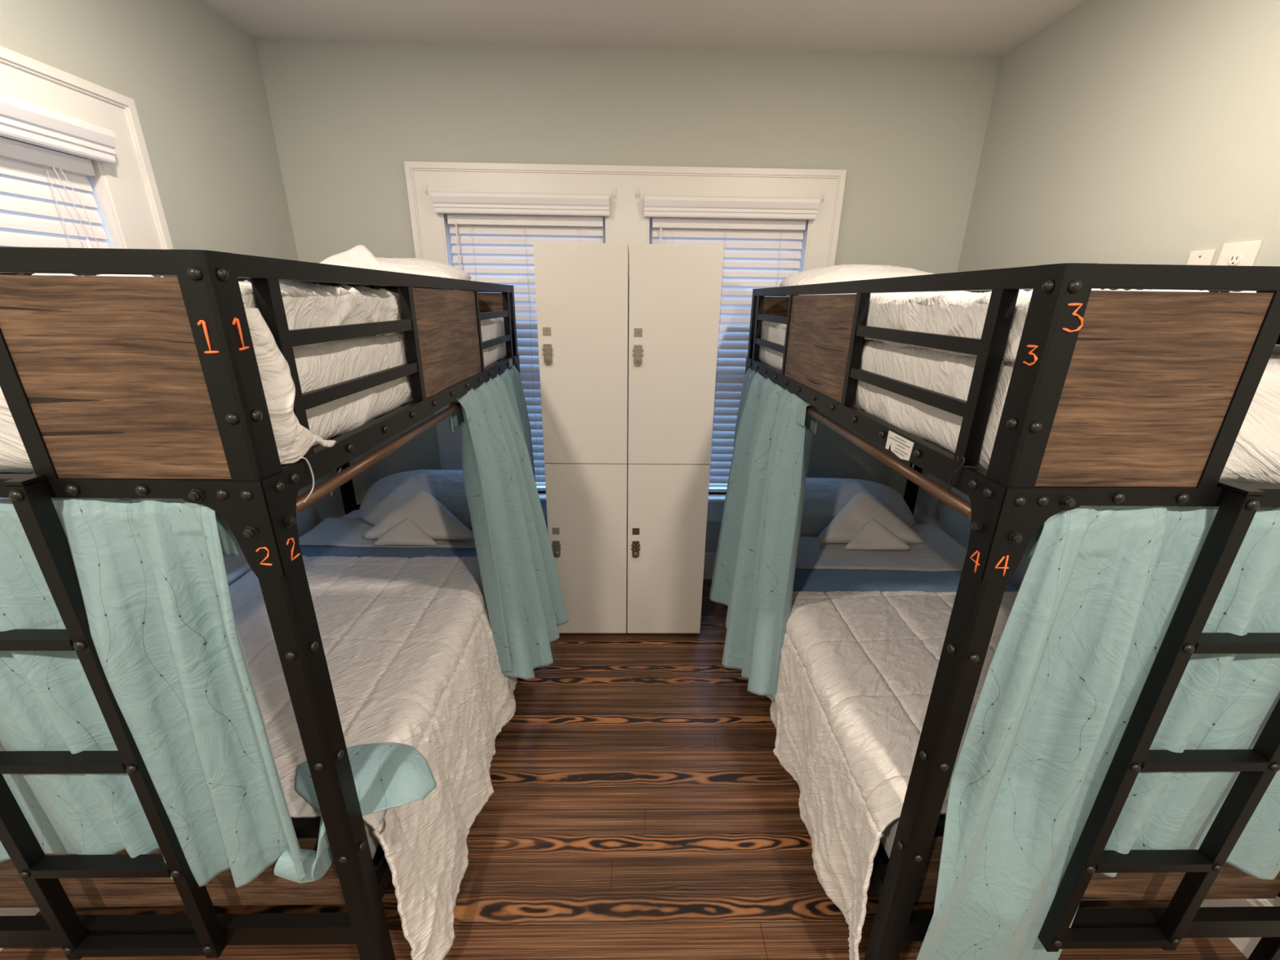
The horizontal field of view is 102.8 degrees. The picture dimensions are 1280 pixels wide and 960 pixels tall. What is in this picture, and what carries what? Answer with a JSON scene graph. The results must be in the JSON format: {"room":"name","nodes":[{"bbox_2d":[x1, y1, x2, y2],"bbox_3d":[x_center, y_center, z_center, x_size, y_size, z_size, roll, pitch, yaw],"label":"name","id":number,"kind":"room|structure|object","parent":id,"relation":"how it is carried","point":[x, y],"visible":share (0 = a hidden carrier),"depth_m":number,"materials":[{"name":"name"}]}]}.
{"room":"dormitory","nodes":[
{"label":"dormitory","id":0,"kind":"room"},
{"bbox_2d":[0,0,345,537],"bbox_3d":[-1.844,0.191,0.309,0.130,2.879,5.717,0,19,-1],"label":"wall","id":1,"kind":"structure","parent":0,"point":[193,77],"depth_m":2.05,"materials":[{"name":"grey paint"}]},
{"bbox_2d":[0,907,39,951],"bbox_3d":[-1.788,1.480,0.697,0.016,0.192,5.587,0,19,-1],"label":"baseboard","id":2,"kind":"structure","parent":1,"relation":"attached to","point":[3,911],"depth_m":1.48,"materials":[{"name":"white paint"}]},
{"bbox_2d":[0,45,251,586],"bbox_3d":[-1.808,-0.199,1.525,0.185,1.955,1.289,0,19,-1],"label":"window","id":3,"kind":"structure","parent":1,"relation":"in","point":[126,194],"depth_m":1.73,"materials":[{"name":"white paint"}]},
{"bbox_2d":[0,94,130,499],"bbox_3d":[-1.782,-0.223,1.514,0.127,1.628,0.898,0,19,-1],"label":"window blind","id":4,"kind":"object","parent":3,"relation":"attached to","point":[46,200],"visible":0.16,"depth_m":1.54,"materials":[{"name":"white plastic"}]},
{"bbox_2d":[0,579,1247,959],"bbox_3d":[-0.020,1.621,0.778,3.855,0.080,5.887,0,19,-1],"label":"floor","id":5,"kind":"structure","parent":0,"point":[642,806],"depth_m":1.75,"materials":[{"name":"brown wood"}]},
{"bbox_2d":[0,246,520,959],"bbox_3d":[-1.138,0.206,1.909,1.048,1.804,2.025,0,19,-1],"label":"bunk bed","id":6,"kind":"object","parent":5,"relation":"on","point":[111,386],"visible":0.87,"depth_m":0.88,"materials":[{"name":"black metal"}]},
{"bbox_2d":[0,317,506,473],"bbox_3d":[-1.136,-0.414,1.721,0.974,0.238,1.891,0,19,-1],"label":"mattress","id":7,"kind":"object","parent":6,"relation":"on","point":[331,363],"visible":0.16,"depth_m":1.14,"materials":[{"name":"white fabric"}]},
{"bbox_2d":[16,273,453,349],"bbox_3d":[-1.126,-0.474,1.389,0.966,0.146,1.316,0,19,-1],"label":"comforter","id":8,"kind":"object","parent":7,"relation":"on","point":[317,304],"visible":0.38,"depth_m":1.07,"materials":[{"name":"white fabric"}]},
{"bbox_2d":[71,273,440,288],"bbox_3d":[-1.130,-0.616,1.543,0.922,0.055,1.301,0,19,-1],"label":"sheet","id":9,"kind":"object","parent":8,"relation":"on","point":[239,279],"visible":0.02,"depth_m":1.58,"materials":[{"name":"white fabric"}]},
{"bbox_2d":[300,257,471,289],"bbox_3d":[-1.140,-0.892,2.274,0.740,0.193,0.454,0,19,-1],"label":"pillow","id":10,"kind":"object","parent":7,"relation":"on","point":[406,265],"visible":0.26,"depth_m":2.17,"materials":[{"name":"white fabric"}]},
{"bbox_2d":[319,244,382,267],"bbox_3d":[-1.222,-0.913,2.162,0.441,0.164,0.203,0,19,-1],"label":"folded towel","id":11,"kind":"object","parent":10,"relation":"on","point":[359,253],"visible":0.38,"depth_m":2.15,"materials":[{"name":"white fabric"}]},
{"bbox_2d":[244,307,336,464],"bbox_3d":[-0.609,-0.166,0.897,0.054,0.258,0.158,0,19,-1],"label":"pillowcase","id":12,"kind":"object","parent":6,"relation":"on","point":[293,441],"visible":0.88,"depth_m":0.85,"materials":[{"name":"white fabric"}]},
{"bbox_2d":[299,457,314,502],"bbox_3d":[-0.605,-0.002,0.923,0.010,0.085,0.035,12,22,28],"label":"wire loop","id":13,"kind":"object","parent":6,"relation":"hanging from","point":[305,459],"visible":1,"depth_m":0.93,"materials":[{"name":"white"}]},
{"bbox_2d":[290,510,378,859],"bbox_3d":[-1.149,0.569,2.070,0.974,0.233,1.890,0,19,-1],"label":"mattress","id":14,"kind":"object","parent":6,"relation":"on","point":[373,842],"visible":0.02,"depth_m":1.27,"materials":[{"name":"grey fabric"}]},
{"bbox_2d":[228,555,517,959],"bbox_3d":[-1.061,0.812,1.777,1.111,0.583,1.249,0,19,-1],"label":"quilt","id":15,"kind":"object","parent":14,"relation":"on","point":[411,652],"visible":0.52,"depth_m":1.63,"materials":[{"name":"white fabric"}]},
{"bbox_2d":[274,742,436,883],"bbox_3d":[-0.661,0.775,1.224,0.336,0.170,0.227,-5,20,-17],"label":"cloth","id":16,"kind":"object","parent":15,"relation":"on","point":[388,775],"visible":0.8,"depth_m":1.20,"materials":[{"name":"teal fabric"}]},
{"bbox_2d":[298,517,475,548],"bbox_3d":[-1.136,0.360,2.565,0.984,0.241,0.340,0,19,-1],"label":"sheet","id":17,"kind":"object","parent":14,"relation":"on","point":[331,531],"visible":0.39,"depth_m":2.44,"materials":[{"name":"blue fabric"}]},
{"bbox_2d":[373,518,435,546],"bbox_3d":[-1.080,0.242,2.373,0.284,0.108,0.113,0,19,-1],"label":"folded washcloth","id":18,"kind":"object","parent":17,"relation":"on","point":[406,532],"visible":1,"depth_m":2.34,"materials":[{"name":"white fabric"}]},
{"bbox_2d":[358,469,472,530],"bbox_3d":[-1.030,0.106,2.671,0.820,0.265,0.389,0,19,-1],"label":"pillow","id":19,"kind":"object","parent":17,"relation":"on","point":[388,493],"visible":0.34,"depth_m":2.58,"materials":[{"name":"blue fabric"}]},
{"bbox_2d":[363,490,474,539],"bbox_3d":[-1.036,0.169,2.440,0.522,0.201,0.185,0,19,-1],"label":"folded towel","id":20,"kind":"object","parent":17,"relation":"on","point":[422,508],"visible":0.85,"depth_m":2.40,"materials":[{"name":"white fabric"}]},
{"bbox_2d":[299,545,476,558],"bbox_3d":[-1.132,0.442,2.362,0.984,0.239,0.178,0,19,-1],"label":"blanket","id":21,"kind":"object","parent":14,"relation":"on","point":[309,551],"visible":0.45,"depth_m":2.33,"materials":[{"name":"blue fabric"}]},
{"bbox_2d":[329,467,341,497],"bbox_3d":[-1.579,0.012,2.655,0.010,0.144,0.080,19,26,41],"label":"cord","id":22,"kind":"object","parent":6,"relation":"hanging from","point":[340,469],"visible":0.46,"depth_m":2.65,"materials":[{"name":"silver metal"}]},
{"bbox_2d":[296,402,461,515],"bbox_3d":[-0.634,-0.255,1.774,0.029,0.029,1.865,0,19,-1],"label":"tension rod","id":23,"kind":"object","parent":6,"relation":"attached to","point":[324,488],"visible":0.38,"depth_m":1.15,"materials":[{"name":"brown metal"}]},
{"bbox_2d":[448,364,568,679],"bbox_3d":[-0.519,0.150,2.369,0.346,1.239,0.941,0,19,-1],"label":"curtain","id":24,"kind":"object","parent":6,"relation":"hanging from","point":[526,606],"visible":0.98,"depth_m":2.10,"materials":[{"name":"teal fabric"}]},
{"bbox_2d":[509,358,512,367],"bbox_3d":[-0.635,-0.576,2.514,0.002,0.037,0.055,0,19,-1],"label":"sticker","id":25,"kind":"object","parent":6,"relation":"attached to","point":[510,360],"visible":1,"depth_m":2.51,"materials":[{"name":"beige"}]},
{"bbox_3d":[-1.129,0.041,0.834,0.914,0.035,0.020,0,19,-1],"label":"wire","id":26,"kind":"object","parent":6,"relation":"attached to","visible":0},
{"bbox_2d":[0,499,159,862],"bbox_3d":[-1.271,0.422,0.968,0.581,0.869,0.056,0,19,-1],"label":"curtain","id":27,"kind":"object","parent":26,"relation":"hanging from","point":[48,702],"visible":0.56,"depth_m":0.98,"materials":[{"name":"teal fabric"}]},
{"bbox_2d":[51,497,306,888],"bbox_3d":[-0.855,0.450,0.978,0.313,0.913,0.073,0,19,-1],"label":"curtain","id":28,"kind":"object","parent":26,"relation":"hanging from","point":[152,575],"visible":0.93,"depth_m":0.94,"materials":[{"name":"teal fabric"}]},
{"bbox_2d":[533,242,628,633],"bbox_3d":[-0.264,-0.137,2.669,0.399,1.966,0.468,0,19,-1],"label":"locker","id":29,"kind":"object","parent":5,"relation":"on","point":[582,289],"visible":0.96,"depth_m":2.39,"materials":[{"name":"grey laminate"}]},
{"bbox_2d":[626,244,724,633],"bbox_3d":[0.139,-0.134,2.677,0.399,1.966,0.468,0,19,-1],"label":"locker","id":30,"kind":"object","parent":5,"relation":"on","point":[675,290],"visible":1,"depth_m":2.40,"materials":[{"name":"white metal"}]},
{"bbox_2d":[745,262,1279,959],"bbox_3d":[1.083,0.224,1.947,1.048,1.804,2.025,0,19,-1],"label":"bunk bed","id":31,"kind":"object","parent":5,"relation":"on","point":[1126,397],"visible":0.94,"depth_m":0.90,"materials":[{"name":"black metal"}]},
{"bbox_2d":[709,368,817,702],"bbox_3d":[0.498,0.184,2.310,0.246,1.241,1.108,0,19,-1],"label":"curtain","id":32,"kind":"object","parent":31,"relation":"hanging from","point":[753,574],"visible":0.93,"depth_m":2.10,"materials":[{"name":"teal fabric"}]},
{"bbox_2d":[805,405,971,520],"bbox_3d":[0.592,-0.243,1.790,0.029,0.029,1.862,0,19,-1],"label":"tension rod","id":33,"kind":"object","parent":31,"relation":"attached to","point":[949,498],"visible":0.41,"depth_m":1.16,"materials":[{"name":"brown metal"}]},
{"bbox_2d":[885,430,914,460],"bbox_3d":[0.591,-0.077,1.168,0.002,0.048,0.114,0,19,-1],"label":"label","id":34,"kind":"object","parent":31,"relation":"attached to","point":[901,446],"visible":1,"depth_m":1.16,"materials":[{"name":"white paper"}]},
{"bbox_2d":[880,518,946,857],"bbox_3d":[1.084,0.587,2.107,0.976,0.231,1.889,0,19,-1],"label":"mattress","id":35,"kind":"object","parent":31,"relation":"on","point":[887,840],"visible":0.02,"depth_m":1.28,"materials":[{"name":"grey fabric"}]},
{"bbox_2d":[795,523,967,571],"bbox_3d":[1.054,0.416,2.492,0.984,0.241,0.493,0,19,-1],"label":"sheet","id":36,"kind":"object","parent":35,"relation":"on","point":[938,552],"visible":0.4,"depth_m":2.34,"materials":[{"name":"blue fabric"}]},
{"bbox_2d":[800,477,914,535],"bbox_3d":[0.995,0.144,2.700,0.860,0.244,0.392,0,19,-1],"label":"pillow","id":37,"kind":"object","parent":36,"relation":"on","point":[824,498],"visible":0.39,"depth_m":2.62,"materials":[{"name":"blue fabric"}]},
{"bbox_2d":[817,492,923,543],"bbox_3d":[1.094,0.186,2.468,0.513,0.208,0.199,0,19,-1],"label":"folded towel","id":38,"kind":"object","parent":36,"relation":"on","point":[861,508],"visible":0.78,"depth_m":2.42,"materials":[{"name":"white fabric"}]},
{"bbox_2d":[844,518,910,550],"bbox_3d":[1.100,0.257,2.396,0.304,0.122,0.122,0,19,-1],"label":"folded washcloth","id":39,"kind":"object","parent":36,"relation":"on","point":[873,535],"visible":1,"depth_m":2.37,"materials":[{"name":"white fabric"}]},
{"bbox_2d":[766,590,1017,959],"bbox_3d":[1.033,0.849,1.666,1.061,0.544,0.959,0,19,-1],"label":"quilt","id":40,"kind":"object","parent":35,"relation":"on","point":[858,669],"visible":0.54,"depth_m":1.55,"materials":[{"name":"white fabric"}]},
{"bbox_2d":[792,568,1018,592],"bbox_3d":[1.060,0.532,2.191,0.984,0.240,0.338,0,19,-1],"label":"blanket","id":41,"kind":"object","parent":35,"relation":"on","point":[824,580],"visible":0.37,"depth_m":2.14,"materials":[{"name":"blue fabric"}]},
{"bbox_2d":[947,456,977,491],"bbox_3d":[0.593,-0.006,0.945,0.012,0.075,0.048,-6,21,-19],"label":"tie","id":42,"kind":"object","parent":31,"relation":"attached to","point":[956,472],"visible":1,"depth_m":0.95,"materials":[{"name":"black plastic"}]},
{"bbox_2d":[759,320,1279,484],"bbox_3d":[1.097,-0.398,1.760,0.976,0.238,1.890,0,19,-1],"label":"mattress","id":43,"kind":"object","parent":31,"relation":"on","point":[1254,458],"visible":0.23,"depth_m":1.05,"materials":[{"name":"white fabric"}]},
{"bbox_2d":[779,264,964,297],"bbox_3d":[1.030,-0.855,2.294,0.780,0.218,0.472,0,19,-1],"label":"pillow","id":44,"kind":"object","parent":43,"relation":"on","point":[842,273],"visible":0.38,"depth_m":2.19,"materials":[{"name":"white fabric"}]},
{"bbox_2d":[825,288,1256,362],"bbox_3d":[1.103,-0.457,1.430,0.970,0.149,1.316,0,19,-1],"label":"comforter","id":45,"kind":"object","parent":43,"relation":"on","point":[962,313],"visible":0.34,"depth_m":1.08,"materials":[{"name":"white fabric"}]},
{"bbox_3d":[1.120,0.059,0.872,0.914,0.035,0.020,0,19,-1],"label":"wire","id":46,"kind":"object","parent":31,"relation":"attached to","visible":0},
{"bbox_2d":[915,505,1219,959],"bbox_3d":[0.831,0.650,1.062,0.395,1.303,0.086,0,19,-1],"label":"curtain","id":47,"kind":"object","parent":46,"relation":"hanging from","point":[1101,589],"visible":0.9,"depth_m":1.00,"materials":[{"name":"teal fabric"}]},
{"bbox_2d":[1101,506,1279,879],"bbox_3d":[1.256,0.479,1.025,0.571,0.942,0.056,0,19,-1],"label":"curtain","id":48,"kind":"object","parent":46,"relation":"hanging from","point":[1220,701],"visible":0.58,"depth_m":1.01,"materials":[{"name":"teal fabric"}]},
{"bbox_2d":[255,38,1000,552],"bbox_3d":[-0.049,-0.728,2.979,3.555,2.879,0.130,0,19,-1],"label":"wall","id":49,"kind":"structure","parent":0,"point":[908,131],"depth_m":2.55,"materials":[{"name":"grey paint"}]},
{"bbox_2d":[404,161,846,521],"bbox_3d":[-0.078,-0.674,2.937,2.286,1.955,0.185,0,19,-1],"label":"window","id":50,"kind":"structure","parent":49,"relation":"in","point":[626,224],"depth_m":2.62,"materials":[{"name":"white paint"}]},
{"bbox_2d":[423,182,428,194],"bbox_3d":[-1.087,-1.478,2.591,0.020,0.052,0.018,0,19,-1],"label":"hook","id":51,"kind":"object","parent":50,"relation":"attached to","point":[425,184],"visible":1,"depth_m":2.59,"materials":[{"name":"white plastic"}]},
{"bbox_2d":[431,191,609,491],"bbox_3d":[-0.612,-0.694,2.893,0.890,1.628,0.127,0,19,-1],"label":"window blind","id":52,"kind":"object","parent":50,"relation":"attached to","point":[479,248],"visible":0.42,"depth_m":2.72,"materials":[{"name":"white plastic"}]},
{"bbox_2d":[612,186,616,198],"bbox_3d":[-0.130,-1.469,2.611,0.020,0.052,0.018,0,19,-1],"label":"hook","id":53,"kind":"object","parent":50,"relation":"attached to","point":[614,188],"visible":1,"depth_m":2.61,"materials":[{"name":"white plastic"}]},
{"bbox_2d":[635,186,639,198],"bbox_3d":[-0.012,-1.471,2.613,0.020,0.052,0.018,0,19,-1],"label":"hook","id":54,"kind":"object","parent":50,"relation":"attached to","point":[637,188],"visible":1,"depth_m":2.61,"materials":[{"name":"white plastic"}]},
{"bbox_2d":[644,195,819,492],"bbox_3d":[0.456,-0.686,2.914,0.890,1.628,0.127,0,19,-1],"label":"window blind","id":55,"kind":"object","parent":50,"relation":"attached to","point":[773,255],"visible":0.43,"depth_m":2.76,"materials":[{"name":"white plastic"}]},
{"bbox_2d":[820,191,826,202],"bbox_3d":[0.946,-1.462,2.633,0.020,0.052,0.018,0,19,-1],"label":"hook","id":56,"kind":"object","parent":50,"relation":"attached to","point":[823,193],"visible":1,"depth_m":2.63,"materials":[{"name":"white plastic"}]},
{"bbox_2d":[626,551,716,579],"bbox_3d":[-0.065,0.563,3.358,3.555,0.192,0.016,0,19,-1],"label":"baseboard","id":57,"kind":"structure","parent":49,"relation":"attached to","point":[709,557],"depth_m":3.36,"materials":[{"name":"white paint"}]},
{"bbox_2d":[200,0,1086,56],"bbox_3d":[0.019,-1.179,-0.211,3.855,0.100,5.887,0,19,-1],"label":"ceiling","id":58,"kind":"structure","parent":0,"point":[985,28],"depth_m":2.21,"materials":[{"name":"grey paint"}]},
{"bbox_2d":[912,0,1279,906],"bbox_3d":[1.840,0.217,0.384,0.130,2.879,5.717,0,19,-1],"label":"wall","id":59,"kind":"structure","parent":0,"point":[1118,131],"depth_m":1.84,"materials":[{"name":"grey paint"}]},
{"bbox_2d":[1186,248,1216,265],"bbox_3d":[1.750,-0.660,1.609,0.012,0.114,0.070,0,19,-1],"label":"jack","id":60,"kind":"object","parent":59,"relation":"attached to","point":[1206,257],"visible":0.53,"depth_m":1.59,"materials":[{"name":"beige plastic"}]},
{"bbox_2d":[1200,898,1273,959],"bbox_3d":[1.750,1.504,0.769,0.016,0.192,5.587,0,19,-1],"label":"baseboard","id":61,"kind":"structure","parent":59,"relation":"attached to","point":[1246,945],"depth_m":1.47,"materials":[{"name":"white paint"}]},
{"bbox_2d":[1216,240,1263,266],"bbox_3d":[1.752,-0.633,1.509,0.012,0.128,0.097,0,19,-1],"label":"wall outlet","id":62,"kind":"object","parent":59,"relation":"attached to","point":[1242,253],"visible":0.49,"depth_m":1.49,"materials":[{"name":"beige plastic"}]},
{"bbox_2d":[1227,253,1242,265],"bbox_3d":[1.749,-0.648,1.503,0.004,0.034,0.034,0,19,-1],"label":"socket","id":63,"kind":"object","parent":62,"relation":"attached to","point":[1233,259],"depth_m":1.50,"materials":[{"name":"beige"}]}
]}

